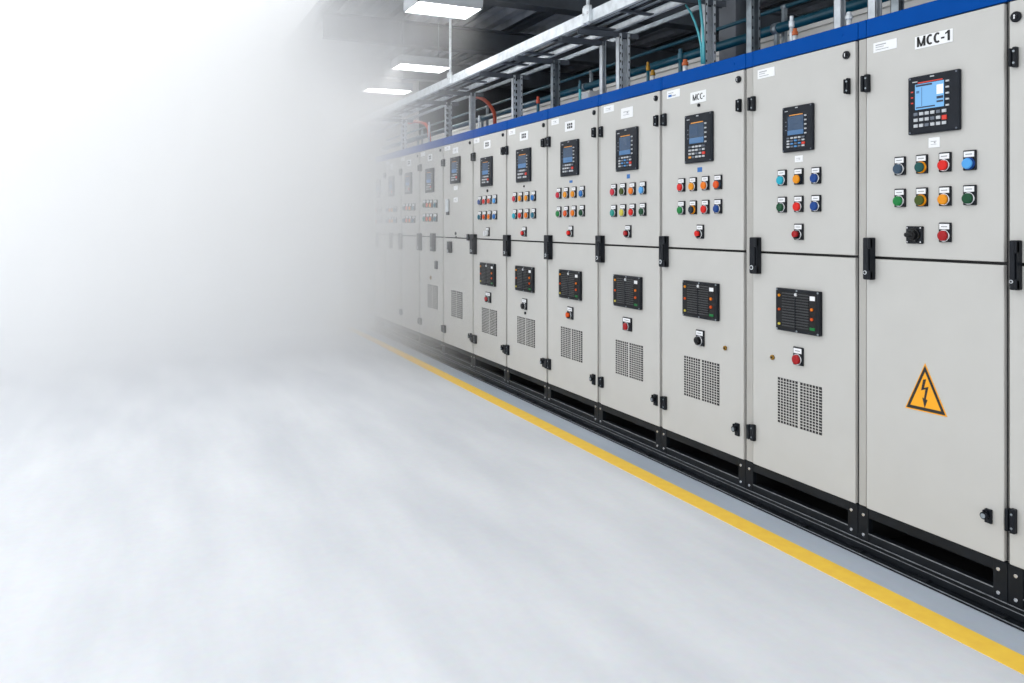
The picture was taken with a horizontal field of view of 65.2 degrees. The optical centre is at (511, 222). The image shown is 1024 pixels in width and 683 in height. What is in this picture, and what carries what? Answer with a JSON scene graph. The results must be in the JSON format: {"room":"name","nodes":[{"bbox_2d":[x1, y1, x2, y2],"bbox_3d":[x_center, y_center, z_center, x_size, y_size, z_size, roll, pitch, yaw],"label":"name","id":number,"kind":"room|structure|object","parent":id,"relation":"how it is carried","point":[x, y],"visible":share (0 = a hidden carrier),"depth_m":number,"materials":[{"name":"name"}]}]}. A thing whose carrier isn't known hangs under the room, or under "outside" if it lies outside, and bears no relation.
{"room":"electrical room","nodes":[
{"label":"electrical room","id":0,"kind":"room"},
{"bbox_2d":[290,49,598,91],"bbox_3d":[1.131,-2.430,13.980,9.760,0.300,0.200,0,0,-25],"label":"girder","id":1,"kind":"object","parent":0,"point":[309,61],"visible":0.37,"depth_m":12.45,"materials":[{"name":"metal"}]},
{"bbox_2d":[341,75,550,313],"bbox_3d":[1.288,-0.635,15.018,9.000,4.250,0.150,0,0,-25],"label":"wall","id":2,"kind":"structure","parent":0,"point":[358,152],"depth_m":13.20,"materials":[{"name":"white paint"}]},
{"bbox_2d":[321,11,686,68],"bbox_3d":[2.100,-2.430,11.895,9.760,0.300,0.200,0,0,-25],"label":"girder","id":3,"kind":"object","parent":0,"point":[344,27],"visible":0.32,"depth_m":10.45,"materials":[{"name":"metal"}]},
{"bbox_2d":[0,253,1023,682],"bbox_3d":[-8.075,1.540,14.993,26.000,0.100,46.000,0,0,-25],"label":"floor","id":4,"kind":"structure","parent":0,"point":[207,475],"depth_m":3.85,"materials":[{"name":"concrete"}]},
{"bbox_2d":[375,155,386,331],"bbox_3d":[-1.552,0.283,11.091,0.662,2.410,0.522,0,0,-25],"label":"tall cabinet","id":5,"kind":"object","parent":4,"relation":"on","point":[380,162],"visible":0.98,"depth_m":10.93,"materials":[{"name":"metal"}]},
{"bbox_2d":[383,150,402,338],"bbox_3d":[-1.290,0.283,10.528,0.662,2.410,0.714,0,0,-25],"label":"tall cabinet","id":6,"kind":"object","parent":4,"relation":"on","point":[393,325],"visible":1,"depth_m":10.37,"materials":[{"name":"metal"}]},
{"bbox_2d":[376,118,412,149],"bbox_3d":[-1.577,-1.162,10.767,0.500,0.480,0.088,0,0,-25],"label":"post","id":7,"kind":"object","parent":6,"relation":"on","point":[404,122],"visible":0.77,"depth_m":10.79,"materials":[{"name":"metal"}]},
{"bbox_2d":[408,120,430,141],"bbox_3d":[-1.255,-1.174,10.809,0.040,0.495,0.901,0,0,-25],"label":"hose","id":8,"kind":"object","parent":6,"relation":"on","point":[414,121],"visible":0.63,"depth_m":10.62,"materials":[{"name":"rubber"}]},
{"bbox_2d":[398,145,420,346],"bbox_3d":[-0.982,0.283,9.866,0.662,2.410,0.741,0,0,-25],"label":"tall cabinet","id":9,"kind":"object","parent":4,"relation":"on","point":[409,311],"visible":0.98,"depth_m":9.72,"materials":[{"name":"metal"}]},
{"bbox_2d":[428,122,429,141],"bbox_3d":[-1.014,-1.078,9.769,0.041,0.311,0.041,0,0,-25],"label":"pipe riser","id":10,"kind":"object","parent":9,"relation":"on","point":[428,122],"visible":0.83,"depth_m":9.76,"materials":[{"name":"metal"}]},
{"bbox_2d":[417,138,445,357],"bbox_3d":[-0.656,0.283,9.164,0.662,2.410,0.802,0,0,-25],"label":"tall cabinet","id":11,"kind":"object","parent":4,"relation":"on","point":[430,239],"visible":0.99,"depth_m":8.99,"materials":[{"name":"metal"}]},
{"bbox_2d":[428,284,437,309],"bbox_3d":[-0.893,0.826,8.984,0.003,0.259,0.332,0,0,-25],"label":"vent grille","id":12,"kind":"object","parent":11,"relation":"attached to","point":[432,288],"depth_m":8.97,"materials":[{"name":"grey metal"}]},
{"bbox_2d":[417,100,458,136],"bbox_3d":[-0.851,-1.162,9.206,0.500,0.480,0.088,0,0,-25],"label":"post","id":13,"kind":"object","parent":11,"relation":"on","point":[448,105],"visible":0.84,"depth_m":9.25,"materials":[{"name":"metal"}]},
{"bbox_2d":[441,130,473,369],"bbox_3d":[-0.306,0.283,8.410,0.662,2.410,0.854,0,0,-25],"label":"tall cabinet","id":14,"kind":"object","parent":4,"relation":"on","point":[458,326],"visible":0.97,"depth_m":8.23,"materials":[{"name":"metal"}]},
{"bbox_2d":[451,290,461,318],"bbox_3d":[-0.573,0.844,8.297,0.003,0.273,0.315,0,0,-25],"label":"vent grille","id":15,"kind":"object","parent":14,"relation":"attached to","point":[456,295],"depth_m":8.30,"materials":[{"name":"grey metal"}]},
{"bbox_2d":[439,90,483,130],"bbox_3d":[-0.540,-1.162,8.538,0.500,0.480,0.088,0,0,-25],"label":"post","id":16,"kind":"object","parent":14,"relation":"on","point":[472,95],"visible":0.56,"depth_m":8.57,"materials":[{"name":"metal"}]},
{"bbox_2d":[476,97,496,123],"bbox_3d":[-0.317,-1.183,8.745,0.056,0.522,0.696,0,0,-25],"label":"hose","id":17,"kind":"object","parent":14,"relation":"attached to","point":[483,99],"visible":0.45,"depth_m":8.51,"materials":[{"name":"rubber"}]},
{"bbox_2d":[470,120,507,384],"bbox_3d":[0.039,0.283,7.659,0.670,2.410,0.794,0,0,-25],"label":"tall cabinet","id":18,"kind":"object","parent":4,"relation":"on","point":[489,338],"visible":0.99,"depth_m":7.50,"materials":[{"name":"metal"}]},
{"bbox_2d":[482,307,496,335],"bbox_3d":[-0.214,0.927,7.525,0.003,0.234,0.356,0,0,-25],"label":"vent grille","id":19,"kind":"object","parent":18,"relation":"attached to","point":[489,314],"depth_m":7.52,"materials":[{"name":"grey metal"}]},
{"bbox_2d":[480,71,529,118],"bbox_3d":[-0.066,-1.162,7.518,0.500,0.480,0.088,0,0,-25],"label":"post","id":20,"kind":"object","parent":18,"relation":"on","point":[516,80],"visible":0.79,"depth_m":7.56,"materials":[{"name":"metal"}]},
{"bbox_2d":[503,109,547,402],"bbox_3d":[0.378,0.283,6.941,0.662,2.410,0.789,0,0,-25],"label":"tall cabinet","id":21,"kind":"object","parent":4,"relation":"on","point":[526,349],"visible":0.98,"depth_m":6.79,"materials":[{"name":"metal"}]},
{"bbox_2d":[517,316,534,347],"bbox_3d":[0.118,0.925,6.810,0.003,0.231,0.340,0,0,-25],"label":"vent grille","id":22,"kind":"object","parent":21,"relation":"attached to","point":[525,324],"depth_m":6.80,"materials":[{"name":"grey metal"}]},
{"bbox_2d":[536,96,539,111],"bbox_3d":[0.227,-1.013,6.983,0.044,0.182,0.044,0,0,-25],"label":"pipe riser","id":23,"kind":"object","parent":21,"relation":"on","point":[537,99],"visible":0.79,"depth_m":6.97,"materials":[{"name":"metal"}]},
{"bbox_2d":[515,56,568,107],"bbox_3d":[0.259,-1.162,6.818,0.500,0.480,0.088,0,0,-25],"label":"post","id":24,"kind":"object","parent":21,"relation":"on","point":[555,63],"visible":0.77,"depth_m":6.85,"materials":[{"name":"metal"}]},
{"bbox_2d":[544,95,600,425],"bbox_3d":[0.712,0.283,6.222,0.662,2.410,0.790,0,0,-25],"label":"tall cabinet","id":25,"kind":"object","parent":4,"relation":"on","point":[572,141],"visible":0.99,"depth_m":6.05,"materials":[{"name":"metal"}]},
{"bbox_2d":[561,326,581,362],"bbox_3d":[0.451,0.922,6.093,0.003,0.232,0.333,0,0,-25],"label":"vent grille","id":26,"kind":"object","parent":25,"relation":"attached to","point":[571,336],"depth_m":6.09,"materials":[{"name":"grey metal"}]},
{"bbox_2d":[578,80,581,99],"bbox_3d":[0.537,-1.024,6.316,0.037,0.203,0.037,0,0,-25],"label":"pipe riser","id":27,"kind":"object","parent":25,"relation":"on","point":[579,84],"visible":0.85,"depth_m":6.31,"materials":[{"name":"teal metal"}]},
{"bbox_2d":[559,36,615,93],"bbox_3d":[0.587,-1.162,6.114,0.500,0.480,0.088,0,0,-25],"label":"post","id":28,"kind":"object","parent":25,"relation":"on","point":[602,44],"visible":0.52,"depth_m":6.15,"materials":[{"name":"metal"}]},
{"bbox_2d":[581,91,598,98],"bbox_3d":[0.638,-0.997,6.539,0.108,0.150,0.120,0,0,-25],"label":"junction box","id":29,"kind":"object","parent":25,"relation":"on","point":[586,94],"visible":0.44,"depth_m":6.49,"materials":[{"name":"metal"}]},
{"bbox_2d":[577,27,638,89],"bbox_3d":[0.707,-1.162,5.856,0.500,0.480,0.088,0,0,-25],"label":"post","id":30,"kind":"object","parent":25,"relation":"on","point":[623,39],"visible":0.8,"depth_m":5.89,"materials":[{"name":"metal"}]},
{"bbox_2d":[595,77,663,453],"bbox_3d":[1.039,0.283,5.518,0.662,2.410,0.757,0,0,-25],"label":"tall cabinet","id":31,"kind":"object","parent":4,"relation":"on","point":[629,129],"visible":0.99,"depth_m":5.35,"materials":[{"name":"metal"}]},
{"bbox_2d":[615,340,642,380],"bbox_3d":[0.785,0.920,5.376,0.003,0.231,0.330,0,0,-25],"label":"vent grille","id":32,"kind":"object","parent":31,"relation":"attached to","point":[628,353],"depth_m":5.37,"materials":[{"name":"grey metal"}]},
{"bbox_2d":[646,62,649,80],"bbox_3d":[0.930,-1.012,5.471,0.037,0.179,0.037,0,0,-25],"label":"pipe riser","id":33,"kind":"object","parent":31,"relation":"on","point":[648,65],"visible":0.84,"depth_m":5.46,"materials":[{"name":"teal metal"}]},
{"bbox_2d":[650,70,654,79],"bbox_3d":[0.954,-0.979,5.420,0.048,0.114,0.048,0,0,-25],"label":"pipe riser","id":34,"kind":"object","parent":31,"relation":"on","point":[652,73],"visible":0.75,"depth_m":5.41,"materials":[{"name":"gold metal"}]},
{"bbox_2d":[678,49,682,71],"bbox_3d":[1.083,-1.020,5.142,0.048,0.196,0.048,0,0,-25],"label":"pipe riser","id":35,"kind":"object","parent":31,"relation":"on","point":[680,54],"visible":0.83,"depth_m":5.13,"materials":[{"name":"teal metal"}]},
{"bbox_2d":[323,315,1023,674],"bbox_3d":[0.076,1.489,6.238,0.113,0.002,14.651,0,0,-25],"label":"safety line","id":36,"kind":"object","parent":4,"relation":"on","point":[986,646],"visible":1,"depth_m":3.74,"materials":[{"name":"yellow paint"}]},
{"bbox_2d":[370,326,1023,631],"bbox_3d":[0.146,1.468,6.680,0.066,0.042,9.995,0,0,-25],"label":"channel","id":37,"kind":"object","parent":4,"relation":"on","point":[1004,613],"visible":1,"depth_m":4.03,"materials":[{"name":"black metal"}]},
{"bbox_2d":[659,54,749,491],"bbox_3d":[1.364,0.283,4.820,0.662,2.410,0.775,0,0,-25],"label":"tall cabinet","id":38,"kind":"object","parent":4,"relation":"on","point":[703,240],"visible":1,"depth_m":4.64,"materials":[{"name":"metal"}]},
{"bbox_2d":[682,59,688,70],"bbox_3d":[1.104,-0.982,5.097,0.054,0.120,0.054,0,0,-25],"label":"pipe riser","id":39,"kind":"object","parent":38,"relation":"on","point":[685,63],"visible":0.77,"depth_m":5.08,"materials":[{"name":"metal"}]},
{"bbox_2d":[664,0,725,65],"bbox_3d":[1.119,-1.162,4.970,0.500,0.480,0.088,0,0,-25],"label":"post","id":40,"kind":"object","parent":38,"relation":"on","point":[709,7],"visible":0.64,"depth_m":5.01,"materials":[{"name":"metal"}]},
{"bbox_2d":[684,356,718,405],"bbox_3d":[1.107,0.919,4.683,0.003,0.237,0.323,0,0,-25],"label":"vent grille","id":41,"kind":"object","parent":38,"relation":"attached to","point":[701,373],"depth_m":4.68,"materials":[{"name":"grey metal"}]},
{"bbox_2d":[746,0,760,52],"bbox_3d":[1.290,-1.162,4.601,0.500,0.480,0.088,0,0,-25],"label":"post","id":42,"kind":"object","parent":38,"relation":"on","point":[753,7],"visible":0.67,"depth_m":4.64,"materials":[{"name":"metal"}]},
{"bbox_2d":[719,0,745,60],"bbox_3d":[1.642,-0.584,5.837,0.260,4.148,0.260,0,0,-25],"label":"steel column","id":43,"kind":"structure","parent":4,"relation":"on","point":[735,10],"depth_m":5.83,"materials":[{"name":"grey metal"}]},
{"bbox_2d":[746,22,861,540],"bbox_3d":[1.686,0.283,4.127,0.662,2.410,0.747,0,0,-25],"label":"tall cabinet","id":44,"kind":"object","parent":4,"relation":"on","point":[802,427],"visible":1,"depth_m":3.94,"materials":[{"name":"metal"}]},
{"bbox_2d":[789,16,793,40],"bbox_3d":[1.491,-1.013,4.265,0.037,0.182,0.037,0,0,-25],"label":"pipe riser","id":45,"kind":"object","parent":44,"relation":"on","point":[791,22],"visible":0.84,"depth_m":4.25,"materials":[{"name":"metal"}]},
{"bbox_2d":[792,28,797,39],"bbox_3d":[1.501,-0.977,4.243,0.041,0.110,0.041,0,0,-25],"label":"pipe riser","id":46,"kind":"object","parent":44,"relation":"on","point":[794,32],"visible":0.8,"depth_m":4.23,"materials":[{"name":"metal"}]},
{"bbox_2d":[778,377,821,434],"bbox_3d":[1.431,0.908,3.987,0.003,0.231,0.293,0,0,-25],"label":"vent grille","id":47,"kind":"object","parent":44,"relation":"attached to","point":[799,399],"depth_m":3.98,"materials":[{"name":"grey metal"}]},
{"bbox_2d":[834,0,845,28],"bbox_3d":[1.558,-1.162,4.026,0.500,0.480,0.088,0,0,-25],"label":"post","id":48,"kind":"object","parent":44,"relation":"on","point":[839,5],"visible":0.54,"depth_m":4.07,"materials":[{"name":"metal"}]},
{"bbox_2d":[845,11,852,24],"bbox_3d":[1.651,-0.978,3.920,0.044,0.112,0.044,0,0,-25],"label":"pipe riser","id":49,"kind":"object","parent":44,"relation":"on","point":[849,16],"visible":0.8,"depth_m":3.91,"materials":[{"name":"metal"}]},
{"bbox_2d":[867,0,881,18],"bbox_3d":[1.648,-1.162,3.832,0.500,0.480,0.088,0,0,-25],"label":"post","id":50,"kind":"object","parent":44,"relation":"on","point":[874,7],"visible":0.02,"depth_m":3.88,"materials":[{"name":"metal"}]},
{"bbox_2d":[858,0,1011,606],"bbox_3d":[1.991,0.283,3.471,0.662,2.410,0.695,0,0,-25],"label":"tall cabinet","id":51,"kind":"object","parent":4,"relation":"on","point":[934,75],"visible":1,"depth_m":3.29,"materials":[{"name":"metal"}]},
{"bbox_2d":[386,0,809,143],"bbox_3d":[0.529,-1.127,7.304,0.029,0.409,12.000,0,0,-25],"label":"pipe","id":52,"kind":"object","parent":51,"relation":"on","point":[783,8],"visible":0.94,"depth_m":6.06,"materials":[{"name":"metal"}]},
{"bbox_2d":[381,0,889,150],"bbox_3d":[0.475,-1.068,7.279,0.073,0.292,12.000,0,0,-25],"label":"pipe","id":53,"kind":"object","parent":51,"relation":"on","point":[778,28],"visible":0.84,"depth_m":5.61,"materials":[{"name":"metal"}]},
{"bbox_2d":[890,0,903,12],"bbox_3d":[1.702,-1.162,3.716,0.500,0.480,0.088,0,0,-25],"label":"post","id":54,"kind":"object","parent":51,"relation":"on","point":[895,5],"visible":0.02,"depth_m":3.76,"materials":[{"name":"metal"}]},
{"bbox_2d":[904,226,923,243],"bbox_3d":[1.692,0.051,3.380,0.042,0.074,0.080,0,0,-25],"label":"switch","id":55,"kind":"object","parent":51,"relation":"attached to","point":[912,234],"depth_m":3.37,"materials":[{"name":"black plastic"}]},
{"bbox_2d":[1004,0,1023,611],"bbox_3d":[2.277,0.283,2.855,0.662,2.410,0.657,0,0,-25],"label":"tall cabinet","id":56,"kind":"object","parent":4,"relation":"on","point":[1013,515],"visible":0.99,"depth_m":3.00,"materials":[{"name":"metal"}]},
{"bbox_2d":[281,0,850,76],"bbox_3d":[4.504,-2.720,7.057,10.080,0.120,17.000,0,0,-25],"label":"ceiling","id":57,"kind":"structure","parent":0,"point":[495,18],"depth_m":10.94,"materials":[{"name":"paint"}]},
{"bbox_2d":[284,0,346,59],"bbox_3d":[-0.076,-2.618,5.192,0.120,0.080,16.480,0,0,-25],"label":"roof purlin","id":58,"kind":"structure","parent":57,"relation":"attached to","point":[316,24],"depth_m":10.66,"materials":[{"name":"paint"}]},
{"bbox_2d":[344,3,408,53],"bbox_3d":[0.667,-2.618,5.538,0.120,0.080,16.480,0,0,-25],"label":"roof purlin","id":59,"kind":"structure","parent":57,"relation":"attached to","point":[398,13],"depth_m":10.31,"materials":[{"name":"paint"}]},
{"bbox_2d":[361,44,412,94],"bbox_3d":[-1.835,-2.294,11.741,0.660,0.728,0.420,0,0,-25],"label":"ceiling light","id":60,"kind":"object","parent":57,"relation":"hanging from","point":[371,86],"visible":0.87,"depth_m":11.62,"materials":[{"name":"white"}]},
{"bbox_2d":[363,88,409,93],"bbox_3d":[-1.835,-1.939,11.741,0.630,0.006,0.390,0,0,-25],"label":"diffuser","id":61,"kind":"object","parent":60,"relation":"attached to","point":[369,90],"depth_m":11.69,"materials":[{"name":"white plastic"}]},
{"bbox_2d":[391,15,448,72],"bbox_3d":[-1.137,-2.294,9.993,0.660,0.728,0.420,0,0,-25],"label":"ceiling light","id":62,"kind":"object","parent":57,"relation":"hanging from","point":[401,62],"visible":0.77,"depth_m":9.88,"materials":[{"name":"white metal"}]},
{"bbox_2d":[393,64,447,72],"bbox_3d":[-1.137,-1.939,9.993,0.630,0.006,0.390,0,0,-25],"label":"diffuser","id":63,"kind":"object","parent":62,"relation":"attached to","point":[431,68],"depth_m":9.96,"materials":[{"name":"white plastic"}]},
{"bbox_2d":[403,0,482,19],"bbox_3d":[-0.628,-2.294,7.276,0.620,0.728,0.420,0,0,-25],"label":"ceiling light","id":64,"kind":"object","parent":57,"relation":"hanging from","point":[457,9],"visible":1,"depth_m":7.22,"materials":[{"name":"white plastic"}]},
{"bbox_2d":[394,5,493,57],"bbox_3d":[1.411,-2.618,5.883,0.120,0.080,16.480,0,0,-25],"label":"roof purlin","id":65,"kind":"structure","parent":57,"relation":"attached to","point":[455,22],"depth_m":10.39,"materials":[{"name":"paint"}]},
{"bbox_2d":[447,18,451,84],"bbox_3d":[-0.628,-2.025,8.066,0.039,1.270,0.090,0,0,-25],"label":"rod","id":66,"kind":"object","parent":57,"relation":"hanging from","point":[449,74],"visible":1,"depth_m":8.06,"materials":[{"name":"metal"}]},
{"bbox_2d":[339,0,724,135],"bbox_3d":[0.150,-1.444,7.018,0.500,0.081,12.600,0,0,-25],"label":"cable tray","id":67,"kind":"object","parent":66,"relation":"hanging from","point":[610,7],"visible":0.8,"depth_m":6.79,"materials":[{"name":"metal"}]},
{"bbox_2d":[358,0,669,126],"bbox_3d":[0.226,-1.447,6.667,0.211,0.040,11.900,0,0,-25],"label":"power cables","id":68,"kind":"object","parent":67,"relation":"in","point":[613,19],"visible":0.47,"depth_m":6.53,"materials":[{"name":"black plastic"}]},
{"bbox_2d":[685,4,701,63],"bbox_3d":[1.130,-1.175,4.969,0.014,0.405,0.170,0,0,-25],"label":"cable","id":69,"kind":"object","parent":67,"relation":"hanging from","point":[686,5],"visible":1,"depth_m":4.93,"materials":[{"name":"teal plastic"}]},
{"bbox_2d":[698,0,705,63],"bbox_3d":[1.158,-1.241,4.909,0.018,0.543,0.080,0,0,-25],"label":"cable","id":70,"kind":"object","parent":67,"relation":"hanging from","point":[699,1],"visible":1,"depth_m":4.88,"materials":[{"name":"teal plastic"}]},
{"bbox_2d":[452,11,553,62],"bbox_3d":[2.154,-2.618,6.229,0.120,0.080,16.480,0,0,-25],"label":"roof purlin","id":71,"kind":"structure","parent":57,"relation":"attached to","point":[536,17],"depth_m":10.55,"materials":[{"name":"paint"}]},
{"bbox_2d":[582,0,591,23],"bbox_3d":[0.525,-2.025,5.586,0.039,1.270,0.090,0,0,-25],"label":"rod","id":72,"kind":"object","parent":57,"relation":"hanging from","point":[587,9],"visible":1,"depth_m":5.57,"materials":[{"name":"metal"}]},
{"bbox_2d":[532,26,664,71],"bbox_3d":[3.642,-2.618,6.921,0.120,0.080,16.480,0,0,-25],"label":"roof purlin","id":73,"kind":"structure","parent":57,"relation":"attached to","point":[656,28],"depth_m":10.83,"materials":[{"name":"paint"}]},
{"bbox_2d":[573,0,815,74],"bbox_3d":[4.385,-2.618,7.266,0.120,0.080,16.480,0,0,-25],"label":"roof purlin","id":74,"kind":"structure","parent":57,"relation":"attached to","point":[776,5],"depth_m":11.34,"materials":[{"name":"paint"}]},
{"bbox_2d":[483,0,801,33],"bbox_3d":[3.070,-2.430,9.809,9.760,0.300,0.200,0,0,-25],"label":"girder","id":75,"kind":"object","parent":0,"point":[564,7],"visible":0.13,"depth_m":8.80,"materials":[{"name":"metal"}]},
{"bbox_2d":[419,0,934,144],"bbox_3d":[1.415,0.040,7.275,0.140,2.900,14.000,0,0,-25],"label":"wall","id":76,"kind":"structure","parent":0,"point":[858,15],"depth_m":6.86,"materials":[{"name":"grey paint"}]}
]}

